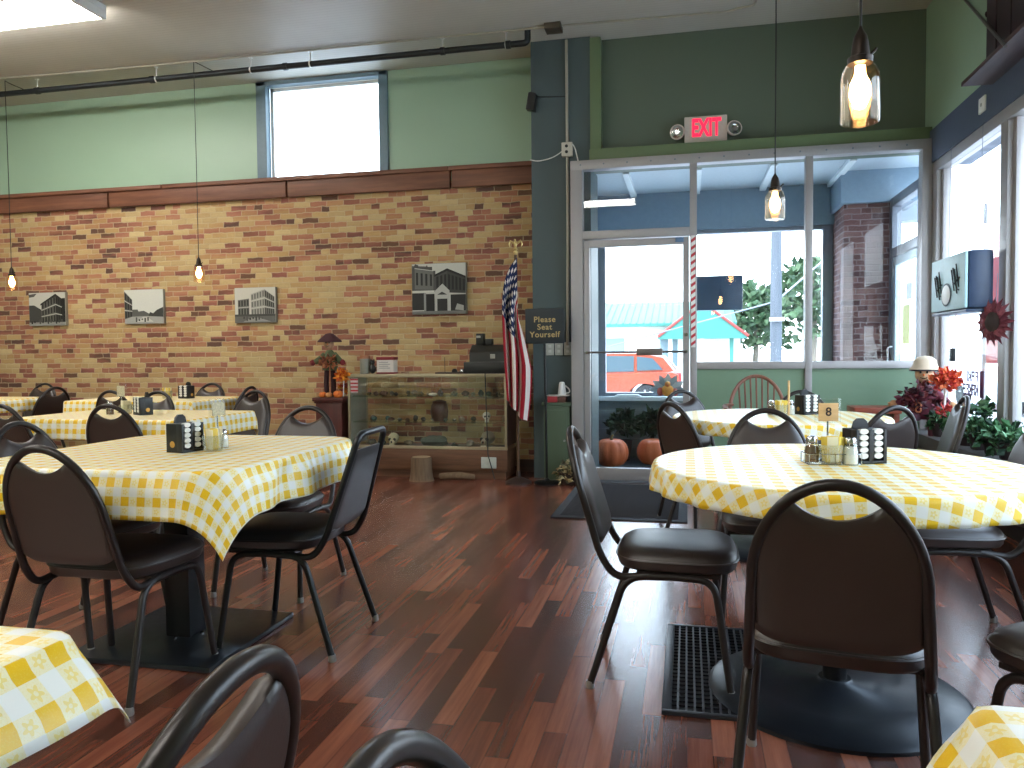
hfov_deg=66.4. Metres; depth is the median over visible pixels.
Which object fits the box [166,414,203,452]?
caddy
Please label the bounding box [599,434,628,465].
pumpkin
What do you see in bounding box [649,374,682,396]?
cutout
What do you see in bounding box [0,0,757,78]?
conduit
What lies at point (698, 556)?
dining chair
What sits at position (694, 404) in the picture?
dining chair
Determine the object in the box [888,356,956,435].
doll
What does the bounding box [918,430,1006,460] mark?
trim
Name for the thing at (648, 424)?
potted plant
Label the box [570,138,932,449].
window
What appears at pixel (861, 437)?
cup
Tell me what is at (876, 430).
cup
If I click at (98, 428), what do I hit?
dining chair
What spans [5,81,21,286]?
pendant lamp
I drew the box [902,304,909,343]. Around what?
notice
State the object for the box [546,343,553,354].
wall plate
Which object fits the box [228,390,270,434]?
dining chair
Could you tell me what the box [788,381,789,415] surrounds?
stick
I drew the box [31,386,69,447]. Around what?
dining chair
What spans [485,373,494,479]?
power cord
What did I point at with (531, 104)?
speaker
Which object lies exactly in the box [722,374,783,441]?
wooden armchair
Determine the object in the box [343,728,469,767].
dining chair
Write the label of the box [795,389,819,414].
caddy
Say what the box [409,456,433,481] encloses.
tree stump
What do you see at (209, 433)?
packet
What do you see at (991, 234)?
banner
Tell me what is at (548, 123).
wall column
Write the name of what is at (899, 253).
door
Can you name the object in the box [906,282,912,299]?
notice
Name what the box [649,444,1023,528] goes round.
tablecloth
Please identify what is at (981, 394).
decal
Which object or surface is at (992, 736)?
tablecloth
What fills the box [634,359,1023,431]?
ground
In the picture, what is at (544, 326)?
sign stand
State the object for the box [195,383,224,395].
dining chair
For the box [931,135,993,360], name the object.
sign
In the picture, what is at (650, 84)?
wall
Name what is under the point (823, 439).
packet
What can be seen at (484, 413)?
skull
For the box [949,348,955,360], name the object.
switch
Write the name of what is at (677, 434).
dining chair
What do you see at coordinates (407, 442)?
specimen
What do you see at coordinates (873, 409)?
wooden bench
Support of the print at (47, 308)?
attached to the brick wall at (338, 265)
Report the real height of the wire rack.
0.036 m
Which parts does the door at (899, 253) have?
handle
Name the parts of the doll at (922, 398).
arm, leg, leg, arm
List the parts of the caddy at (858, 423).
handle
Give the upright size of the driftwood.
0.076 m
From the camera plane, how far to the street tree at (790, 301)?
35.21 m
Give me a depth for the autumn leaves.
7.44 m
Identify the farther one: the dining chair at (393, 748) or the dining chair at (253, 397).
the dining chair at (253, 397)
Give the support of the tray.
on the box at (551, 397)
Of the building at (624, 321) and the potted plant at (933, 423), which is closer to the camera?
the potted plant at (933, 423)
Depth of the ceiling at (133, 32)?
6.68 m
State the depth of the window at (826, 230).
8.00 m
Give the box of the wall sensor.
[978,95,985,114]
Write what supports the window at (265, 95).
in the wall at (476, 112)
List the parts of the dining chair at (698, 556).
backrest, frame, leg, leg, seat frame, seat, leg, leg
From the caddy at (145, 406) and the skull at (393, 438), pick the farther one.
the skull at (393, 438)
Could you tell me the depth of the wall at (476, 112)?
8.08 m
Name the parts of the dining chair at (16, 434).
backrest, frame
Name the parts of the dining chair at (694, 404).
leg, backrest, frame, leg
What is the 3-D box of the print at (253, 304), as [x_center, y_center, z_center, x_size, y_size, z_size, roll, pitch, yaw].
[-2.627,-0.808,8.022,0.465,0.362,0.042,0,2,13]
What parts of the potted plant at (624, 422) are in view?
pot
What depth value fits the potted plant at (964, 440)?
5.11 m
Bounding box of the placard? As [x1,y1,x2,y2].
[697,228,742,310]
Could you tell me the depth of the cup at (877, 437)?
2.55 m
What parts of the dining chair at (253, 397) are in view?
backrest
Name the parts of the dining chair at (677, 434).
leg, backrest, frame, leg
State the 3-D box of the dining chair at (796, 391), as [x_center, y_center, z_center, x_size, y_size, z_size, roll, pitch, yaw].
[1.889,0.486,5.001,0.478,0.871,0.604,0,2,13]
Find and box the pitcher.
[558,382,569,394]
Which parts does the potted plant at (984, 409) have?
pot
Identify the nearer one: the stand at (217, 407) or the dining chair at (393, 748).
the dining chair at (393, 748)
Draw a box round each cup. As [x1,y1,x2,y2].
[184,433,190,437]
[184,438,190,442]
[184,443,190,447]
[858,429,868,434]
[859,435,868,440]
[859,441,868,446]
[859,447,868,452]
[859,453,867,458]
[872,428,882,433]
[874,434,882,439]
[874,441,882,445]
[874,447,882,452]
[874,453,882,458]
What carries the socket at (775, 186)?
attached to the pendant lamp at (775, 187)
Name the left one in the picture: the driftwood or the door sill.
the driftwood
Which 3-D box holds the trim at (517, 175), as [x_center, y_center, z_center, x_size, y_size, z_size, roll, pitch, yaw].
[-4.072,-1.970,8.290,8.830,0.180,0.049,0,2,13]
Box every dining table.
[78,522,293,672]
[153,522,163,533]
[708,650,973,756]
[730,534,753,562]
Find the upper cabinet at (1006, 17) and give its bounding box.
[961,0,1023,86]
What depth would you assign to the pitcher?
6.92 m
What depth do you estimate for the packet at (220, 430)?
3.10 m
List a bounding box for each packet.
[124,401,129,412]
[206,429,212,449]
[211,429,219,448]
[216,428,222,445]
[776,400,779,410]
[780,400,783,412]
[821,436,829,461]
[827,437,838,461]
[838,437,844,461]
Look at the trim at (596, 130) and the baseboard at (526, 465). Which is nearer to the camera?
the trim at (596, 130)
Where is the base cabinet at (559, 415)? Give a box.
[541,402,571,480]
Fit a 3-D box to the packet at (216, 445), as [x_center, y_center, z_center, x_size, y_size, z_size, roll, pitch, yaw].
[-1.165,0.215,3.061,0.040,0.081,0.004,-2,3,-34]
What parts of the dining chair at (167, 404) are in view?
backrest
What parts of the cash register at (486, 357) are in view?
cash drawer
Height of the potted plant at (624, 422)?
0.564 m
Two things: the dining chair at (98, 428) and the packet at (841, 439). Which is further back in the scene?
the dining chair at (98, 428)
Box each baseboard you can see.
[515,459,533,471]
[996,525,1023,541]
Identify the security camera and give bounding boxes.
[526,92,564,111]
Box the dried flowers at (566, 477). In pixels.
[552,459,575,485]
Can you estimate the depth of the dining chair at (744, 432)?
3.59 m
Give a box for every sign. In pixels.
[670,115,741,142]
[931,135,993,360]
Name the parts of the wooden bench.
leg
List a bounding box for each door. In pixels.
[584,237,688,480]
[886,178,918,360]
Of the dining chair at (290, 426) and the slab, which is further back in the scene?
the slab
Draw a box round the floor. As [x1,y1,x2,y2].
[0,457,1023,767]
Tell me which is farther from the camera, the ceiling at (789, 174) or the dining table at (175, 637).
the ceiling at (789, 174)
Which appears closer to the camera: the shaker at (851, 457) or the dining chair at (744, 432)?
the shaker at (851, 457)
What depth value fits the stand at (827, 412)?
2.63 m
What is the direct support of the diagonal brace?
attached to the wall at (955, 36)
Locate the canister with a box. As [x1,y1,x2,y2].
[360,355,369,373]
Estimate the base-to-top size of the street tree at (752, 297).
4.982 m
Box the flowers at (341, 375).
[333,367,351,396]
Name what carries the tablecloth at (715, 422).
on the dining table at (743, 542)
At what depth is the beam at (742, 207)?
8.08 m
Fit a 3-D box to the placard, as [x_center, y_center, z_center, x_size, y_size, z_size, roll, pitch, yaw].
[2.144,-1.185,8.085,0.464,0.843,0.040,0,2,13]
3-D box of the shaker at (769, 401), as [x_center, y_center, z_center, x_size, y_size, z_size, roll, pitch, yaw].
[1.502,0.136,4.531,0.048,0.085,0.046,0,2,13]
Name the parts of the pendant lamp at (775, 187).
bulb, cord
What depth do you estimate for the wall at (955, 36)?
5.76 m
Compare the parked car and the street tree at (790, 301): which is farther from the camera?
the street tree at (790, 301)
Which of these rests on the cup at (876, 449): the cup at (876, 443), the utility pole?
the cup at (876, 443)
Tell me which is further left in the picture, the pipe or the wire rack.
the pipe
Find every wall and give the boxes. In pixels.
[0,57,530,194]
[0,181,533,458]
[594,9,926,173]
[599,408,657,457]
[925,0,986,128]
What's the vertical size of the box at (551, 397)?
0.066 m
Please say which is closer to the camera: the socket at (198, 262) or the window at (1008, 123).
the window at (1008, 123)
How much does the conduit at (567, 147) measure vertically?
2.680 m
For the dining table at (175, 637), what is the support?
on the floor
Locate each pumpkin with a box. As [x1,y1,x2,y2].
[319,392,325,396]
[325,392,331,397]
[333,391,342,397]
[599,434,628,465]
[637,438,661,464]
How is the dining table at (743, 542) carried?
on the floor
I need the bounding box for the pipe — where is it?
[0,30,530,96]
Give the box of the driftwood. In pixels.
[439,472,474,478]
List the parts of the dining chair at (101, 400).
backrest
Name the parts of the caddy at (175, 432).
handle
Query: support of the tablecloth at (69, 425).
on the dining table at (162, 527)
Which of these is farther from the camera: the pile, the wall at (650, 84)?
the pile
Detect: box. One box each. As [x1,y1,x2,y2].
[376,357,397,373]
[547,394,569,402]
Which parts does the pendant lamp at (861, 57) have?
bulb, cord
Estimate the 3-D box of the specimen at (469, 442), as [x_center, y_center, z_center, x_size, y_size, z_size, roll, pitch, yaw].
[-0.390,0.554,7.350,0.080,0.063,0.070,0,2,21]
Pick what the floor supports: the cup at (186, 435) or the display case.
the display case
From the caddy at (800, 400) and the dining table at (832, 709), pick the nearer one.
the dining table at (832, 709)
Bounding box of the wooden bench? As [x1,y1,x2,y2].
[847,405,901,422]
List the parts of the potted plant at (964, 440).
pot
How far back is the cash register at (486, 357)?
7.07 m
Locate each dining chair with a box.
[0,404,33,529]
[0,421,165,649]
[2,444,218,716]
[22,383,56,416]
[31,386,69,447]
[86,404,161,532]
[95,390,132,409]
[136,644,300,767]
[149,391,174,409]
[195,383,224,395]
[210,405,345,603]
[216,425,385,662]
[226,386,258,434]
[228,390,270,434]
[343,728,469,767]
[566,426,739,693]
[657,389,717,528]
[657,401,721,530]
[719,408,806,620]
[732,479,942,767]
[782,390,823,443]
[868,405,918,448]
[917,433,1023,622]
[936,395,970,453]
[986,621,1023,705]
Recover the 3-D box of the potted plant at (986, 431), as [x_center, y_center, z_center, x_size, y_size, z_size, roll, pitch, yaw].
[2.892,0.309,4.676,0.267,0.231,0.191,0,2,13]
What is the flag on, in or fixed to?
on the floor
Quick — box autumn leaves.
[337,383,347,394]
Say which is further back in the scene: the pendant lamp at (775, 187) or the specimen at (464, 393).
the specimen at (464, 393)
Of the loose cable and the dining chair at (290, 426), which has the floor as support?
the dining chair at (290, 426)
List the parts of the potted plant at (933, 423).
pot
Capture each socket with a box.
[8,266,15,275]
[195,256,201,266]
[768,173,781,191]
[847,25,873,67]
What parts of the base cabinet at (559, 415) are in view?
door panel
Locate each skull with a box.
[388,433,398,444]
[480,431,494,446]
[483,412,490,421]
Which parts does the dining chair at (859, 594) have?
leg, leg, seat, seat frame, backrest, frame, leg, leg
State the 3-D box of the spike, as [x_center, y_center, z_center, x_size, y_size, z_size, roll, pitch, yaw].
[-0.556,-0.172,7.215,0.280,0.150,0.140,0,2,13]
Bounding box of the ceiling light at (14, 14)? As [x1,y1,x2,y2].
[0,0,106,30]
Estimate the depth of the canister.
7.37 m
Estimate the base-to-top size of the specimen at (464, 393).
0.051 m
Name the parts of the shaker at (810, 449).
lid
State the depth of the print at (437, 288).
7.56 m
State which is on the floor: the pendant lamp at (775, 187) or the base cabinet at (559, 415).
the base cabinet at (559, 415)
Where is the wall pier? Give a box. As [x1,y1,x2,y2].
[833,202,889,360]
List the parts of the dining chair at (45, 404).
frame, backrest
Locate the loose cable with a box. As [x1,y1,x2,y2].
[530,144,578,161]
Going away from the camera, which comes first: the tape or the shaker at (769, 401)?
the shaker at (769, 401)
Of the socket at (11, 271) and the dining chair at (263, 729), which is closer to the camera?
the dining chair at (263, 729)
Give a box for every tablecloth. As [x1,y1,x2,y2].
[0,397,38,412]
[0,434,351,560]
[0,626,130,767]
[8,409,257,439]
[63,396,238,412]
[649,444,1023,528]
[673,409,894,439]
[926,705,1023,767]
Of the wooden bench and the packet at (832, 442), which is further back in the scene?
the wooden bench
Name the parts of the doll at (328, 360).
arm, leg, leg, arm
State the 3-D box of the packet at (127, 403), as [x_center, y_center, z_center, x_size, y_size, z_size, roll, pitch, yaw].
[-2.490,0.148,5.063,0.037,0.079,0.012,-3,3,-42]
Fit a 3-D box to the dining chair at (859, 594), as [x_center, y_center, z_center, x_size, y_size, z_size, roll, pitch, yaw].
[0.793,0.621,1.912,0.478,0.871,0.604,0,2,23]
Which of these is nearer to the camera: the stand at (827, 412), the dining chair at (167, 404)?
the stand at (827, 412)
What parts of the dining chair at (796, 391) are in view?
frame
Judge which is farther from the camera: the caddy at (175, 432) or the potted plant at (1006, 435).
the potted plant at (1006, 435)
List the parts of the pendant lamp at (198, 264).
cord, bulb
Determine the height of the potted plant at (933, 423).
0.240 m
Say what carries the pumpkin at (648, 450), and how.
on the floor
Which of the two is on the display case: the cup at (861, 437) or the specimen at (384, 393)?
the specimen at (384, 393)
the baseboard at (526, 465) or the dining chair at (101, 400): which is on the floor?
the dining chair at (101, 400)
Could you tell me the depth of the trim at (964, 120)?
5.30 m
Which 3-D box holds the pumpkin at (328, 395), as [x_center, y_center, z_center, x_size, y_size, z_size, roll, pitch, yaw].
[-1.720,0.099,7.349,0.064,0.056,0.066,-1,2,-15]
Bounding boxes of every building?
[606,301,736,368]
[657,310,748,384]
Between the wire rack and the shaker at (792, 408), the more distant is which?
the shaker at (792, 408)
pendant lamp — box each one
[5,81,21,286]
[193,62,212,277]
[768,0,783,212]
[847,0,877,109]
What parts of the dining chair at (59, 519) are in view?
leg, backrest, frame, leg, seat, leg, seat frame, leg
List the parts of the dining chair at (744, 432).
leg, leg, seat frame, seat, frame, backrest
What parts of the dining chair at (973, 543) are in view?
leg, seat frame, seat, leg, leg, frame, backrest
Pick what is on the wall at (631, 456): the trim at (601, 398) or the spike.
the trim at (601, 398)
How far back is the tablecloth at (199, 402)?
6.61 m
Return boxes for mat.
[550,483,686,522]
[661,623,742,720]
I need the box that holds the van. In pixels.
[949,337,1023,414]
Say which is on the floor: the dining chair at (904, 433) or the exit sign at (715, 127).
the dining chair at (904, 433)
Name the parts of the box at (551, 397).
lid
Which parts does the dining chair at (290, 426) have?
leg, leg, seat, backrest, frame, leg, leg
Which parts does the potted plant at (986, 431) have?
pot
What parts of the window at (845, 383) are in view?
panel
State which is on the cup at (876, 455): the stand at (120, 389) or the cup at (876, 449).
the cup at (876, 449)
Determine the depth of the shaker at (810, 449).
2.57 m
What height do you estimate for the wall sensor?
0.100 m
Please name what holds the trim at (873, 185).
attached to the wall pier
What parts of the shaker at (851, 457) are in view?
lid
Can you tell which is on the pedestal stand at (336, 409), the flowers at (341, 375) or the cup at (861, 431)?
the flowers at (341, 375)
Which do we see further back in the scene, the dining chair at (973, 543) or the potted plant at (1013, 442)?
the potted plant at (1013, 442)
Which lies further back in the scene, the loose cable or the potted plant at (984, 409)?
the loose cable
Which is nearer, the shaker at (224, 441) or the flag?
the shaker at (224, 441)
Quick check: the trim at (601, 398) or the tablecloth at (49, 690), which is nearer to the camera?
the tablecloth at (49, 690)
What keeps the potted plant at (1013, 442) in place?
on the trim at (930, 443)
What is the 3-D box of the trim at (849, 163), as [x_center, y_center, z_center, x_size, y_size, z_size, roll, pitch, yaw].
[2.125,-1.967,7.543,2.010,0.035,1.200,0,2,13]
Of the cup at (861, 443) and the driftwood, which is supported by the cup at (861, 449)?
the cup at (861, 443)
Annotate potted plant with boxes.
[603,407,641,460]
[633,404,658,439]
[924,404,949,436]
[939,410,949,431]
[960,416,977,445]
[961,395,996,449]
[972,417,1012,454]
[985,417,1023,459]
[1009,422,1023,448]
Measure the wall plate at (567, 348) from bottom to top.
0.116 m
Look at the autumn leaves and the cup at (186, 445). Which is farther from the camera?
the autumn leaves
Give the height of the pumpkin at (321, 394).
0.061 m
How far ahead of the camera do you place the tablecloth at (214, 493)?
2.66 m
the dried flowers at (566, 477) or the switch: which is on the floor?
the dried flowers at (566, 477)
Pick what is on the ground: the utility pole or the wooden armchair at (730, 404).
the utility pole
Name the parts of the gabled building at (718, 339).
porch post, porch post, porch post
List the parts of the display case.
pane, panel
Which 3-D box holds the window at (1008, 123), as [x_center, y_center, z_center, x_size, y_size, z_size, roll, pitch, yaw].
[2.740,-0.542,3.363,0.102,2.160,5.900,0,2,13]
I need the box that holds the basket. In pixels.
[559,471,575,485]
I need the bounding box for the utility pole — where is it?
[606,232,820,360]
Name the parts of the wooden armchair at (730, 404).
armrest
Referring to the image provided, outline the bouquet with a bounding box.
[928,365,963,432]
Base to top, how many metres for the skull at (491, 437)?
0.149 m
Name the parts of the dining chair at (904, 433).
backrest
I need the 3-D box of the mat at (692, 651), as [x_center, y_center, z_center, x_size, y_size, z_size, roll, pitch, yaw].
[0.786,1.014,2.795,0.470,0.014,0.810,0,2,13]
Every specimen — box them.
[369,439,376,444]
[379,390,387,395]
[404,440,412,444]
[437,389,442,395]
[461,390,469,395]
[466,440,473,445]
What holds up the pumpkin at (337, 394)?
on the pedestal stand at (336, 409)
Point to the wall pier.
(861, 232)
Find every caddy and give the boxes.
[133,392,152,414]
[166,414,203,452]
[178,382,194,398]
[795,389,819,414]
[842,418,886,463]
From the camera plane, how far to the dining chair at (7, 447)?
3.16 m
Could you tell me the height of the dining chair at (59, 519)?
0.871 m
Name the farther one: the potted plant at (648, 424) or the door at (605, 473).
the potted plant at (648, 424)
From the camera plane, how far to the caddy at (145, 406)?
4.97 m
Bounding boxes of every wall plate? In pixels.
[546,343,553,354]
[555,343,562,354]
[564,342,570,354]
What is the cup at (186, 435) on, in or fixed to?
on the cup at (186, 440)
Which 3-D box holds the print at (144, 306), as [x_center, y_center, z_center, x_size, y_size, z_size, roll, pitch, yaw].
[-3.901,-0.821,8.309,0.475,0.364,0.038,0,2,13]
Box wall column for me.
[530,36,598,477]
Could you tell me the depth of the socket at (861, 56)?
2.09 m
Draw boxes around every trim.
[0,166,531,213]
[589,127,931,159]
[590,37,602,148]
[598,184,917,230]
[599,396,689,400]
[599,401,682,454]
[622,159,856,197]
[830,167,918,213]
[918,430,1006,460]
[930,58,1023,164]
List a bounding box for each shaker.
[106,402,113,413]
[221,429,227,446]
[768,400,774,413]
[787,400,794,413]
[805,435,818,462]
[843,437,857,463]
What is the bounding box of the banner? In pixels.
[981,203,999,417]
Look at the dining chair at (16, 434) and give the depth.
4.56 m
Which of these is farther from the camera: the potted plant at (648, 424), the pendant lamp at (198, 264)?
the potted plant at (648, 424)
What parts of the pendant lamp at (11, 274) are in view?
cord, bulb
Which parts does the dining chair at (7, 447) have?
leg, backrest, frame, leg, leg, seat, leg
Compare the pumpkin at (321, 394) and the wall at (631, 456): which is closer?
the pumpkin at (321, 394)
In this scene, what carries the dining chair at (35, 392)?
on the floor
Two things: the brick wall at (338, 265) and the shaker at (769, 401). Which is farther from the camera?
the brick wall at (338, 265)
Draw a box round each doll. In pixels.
[309,333,345,396]
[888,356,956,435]
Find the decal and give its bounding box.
[963,371,983,398]
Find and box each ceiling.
[0,0,931,106]
[596,155,918,195]
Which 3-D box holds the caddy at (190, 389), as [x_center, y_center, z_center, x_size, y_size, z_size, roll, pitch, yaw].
[-2.865,0.054,6.880,0.111,0.144,0.085,0,2,23]
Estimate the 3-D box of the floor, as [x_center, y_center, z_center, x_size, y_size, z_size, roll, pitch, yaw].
[-3.509,1.120,2.859,12.700,0.120,13.550,0,2,13]
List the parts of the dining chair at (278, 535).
leg, seat frame, leg, seat, leg, frame, backrest, leg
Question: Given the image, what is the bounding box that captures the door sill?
[600,480,649,483]
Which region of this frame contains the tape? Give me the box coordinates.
[691,235,694,346]
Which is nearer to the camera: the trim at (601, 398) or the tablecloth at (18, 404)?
the tablecloth at (18, 404)
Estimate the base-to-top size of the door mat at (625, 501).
0.017 m
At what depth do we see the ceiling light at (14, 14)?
6.04 m
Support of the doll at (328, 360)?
on the pedestal stand at (336, 409)
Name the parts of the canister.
lid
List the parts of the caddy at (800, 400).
handle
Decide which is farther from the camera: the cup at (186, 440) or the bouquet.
the bouquet
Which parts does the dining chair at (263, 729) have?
backrest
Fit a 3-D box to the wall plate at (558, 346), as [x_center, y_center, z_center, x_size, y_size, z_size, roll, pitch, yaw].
[0.421,-0.316,7.015,0.072,0.116,0.012,0,2,13]
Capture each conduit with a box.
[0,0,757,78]
[561,39,572,344]
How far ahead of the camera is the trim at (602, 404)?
8.39 m
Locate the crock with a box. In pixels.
[430,400,448,420]
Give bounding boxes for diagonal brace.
[964,0,1007,47]
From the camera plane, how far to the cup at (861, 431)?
2.54 m
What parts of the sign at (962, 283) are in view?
panel, pull cord, rail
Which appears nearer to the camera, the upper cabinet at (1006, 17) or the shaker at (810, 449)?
the shaker at (810, 449)
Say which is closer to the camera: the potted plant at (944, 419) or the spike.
the potted plant at (944, 419)
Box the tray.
[557,396,566,402]
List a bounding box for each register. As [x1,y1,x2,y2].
[464,333,504,373]
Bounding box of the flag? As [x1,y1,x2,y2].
[502,239,531,485]
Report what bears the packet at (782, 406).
in the holder
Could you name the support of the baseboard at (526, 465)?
attached to the brick wall at (338, 265)
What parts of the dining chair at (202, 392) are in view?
backrest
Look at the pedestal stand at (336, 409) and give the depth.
7.33 m
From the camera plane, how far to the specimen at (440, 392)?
7.26 m
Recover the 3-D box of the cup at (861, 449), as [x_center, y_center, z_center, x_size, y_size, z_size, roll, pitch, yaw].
[1.145,0.214,2.558,0.031,0.019,0.024,-1,2,-7]
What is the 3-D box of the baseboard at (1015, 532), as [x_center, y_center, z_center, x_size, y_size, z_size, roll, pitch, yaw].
[2.750,0.776,3.442,0.060,0.400,5.850,0,2,13]
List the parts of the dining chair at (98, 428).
backrest, frame, leg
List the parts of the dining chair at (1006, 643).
seat, leg, seat frame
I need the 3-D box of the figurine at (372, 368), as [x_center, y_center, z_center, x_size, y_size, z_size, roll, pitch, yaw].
[-1.317,-0.167,7.386,0.064,0.140,0.056,0,2,13]
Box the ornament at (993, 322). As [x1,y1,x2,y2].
[977,273,1014,345]
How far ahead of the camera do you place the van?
19.42 m
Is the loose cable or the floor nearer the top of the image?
the loose cable
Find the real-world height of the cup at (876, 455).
0.019 m
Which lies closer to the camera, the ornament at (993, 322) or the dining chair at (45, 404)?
the ornament at (993, 322)
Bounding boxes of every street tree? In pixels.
[734,279,793,361]
[767,251,820,360]
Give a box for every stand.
[117,386,124,412]
[212,402,224,427]
[312,396,348,437]
[525,308,563,485]
[818,403,838,459]
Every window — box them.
[256,70,388,177]
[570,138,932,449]
[598,224,832,395]
[931,94,1023,426]
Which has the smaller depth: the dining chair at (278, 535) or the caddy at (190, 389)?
the dining chair at (278, 535)
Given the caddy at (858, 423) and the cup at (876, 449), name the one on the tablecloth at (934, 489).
the caddy at (858, 423)
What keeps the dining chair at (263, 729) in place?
on the floor
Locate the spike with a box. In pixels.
[435,357,463,373]
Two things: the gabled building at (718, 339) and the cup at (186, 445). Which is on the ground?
the gabled building at (718, 339)
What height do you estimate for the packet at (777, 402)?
0.082 m
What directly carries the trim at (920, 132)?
attached to the wall at (650, 84)
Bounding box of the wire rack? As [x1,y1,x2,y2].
[801,450,861,464]
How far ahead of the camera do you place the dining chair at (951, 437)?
4.44 m
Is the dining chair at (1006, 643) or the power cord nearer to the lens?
the dining chair at (1006, 643)
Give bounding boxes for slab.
[420,435,448,445]
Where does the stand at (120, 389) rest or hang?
on the tablecloth at (69, 425)
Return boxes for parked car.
[606,353,682,391]
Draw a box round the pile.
[614,394,641,396]
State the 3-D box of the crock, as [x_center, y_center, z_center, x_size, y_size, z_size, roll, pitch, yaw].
[-0.681,0.247,7.343,0.170,0.200,0.167,0,2,13]
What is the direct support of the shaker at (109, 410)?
on the tablecloth at (69, 425)
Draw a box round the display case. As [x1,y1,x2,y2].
[348,373,516,478]
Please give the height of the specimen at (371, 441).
0.063 m
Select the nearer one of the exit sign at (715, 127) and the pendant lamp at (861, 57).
the pendant lamp at (861, 57)
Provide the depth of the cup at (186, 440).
3.02 m
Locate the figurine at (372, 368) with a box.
[369,359,375,373]
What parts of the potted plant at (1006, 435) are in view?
pot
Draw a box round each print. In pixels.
[29,292,68,325]
[124,289,165,323]
[234,287,277,322]
[412,262,467,314]
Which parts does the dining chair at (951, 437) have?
backrest, frame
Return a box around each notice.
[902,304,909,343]
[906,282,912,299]
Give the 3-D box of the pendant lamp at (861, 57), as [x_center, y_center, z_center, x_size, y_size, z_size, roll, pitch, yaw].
[0.931,-1.779,2.075,0.110,2.149,0.110,0,2,13]

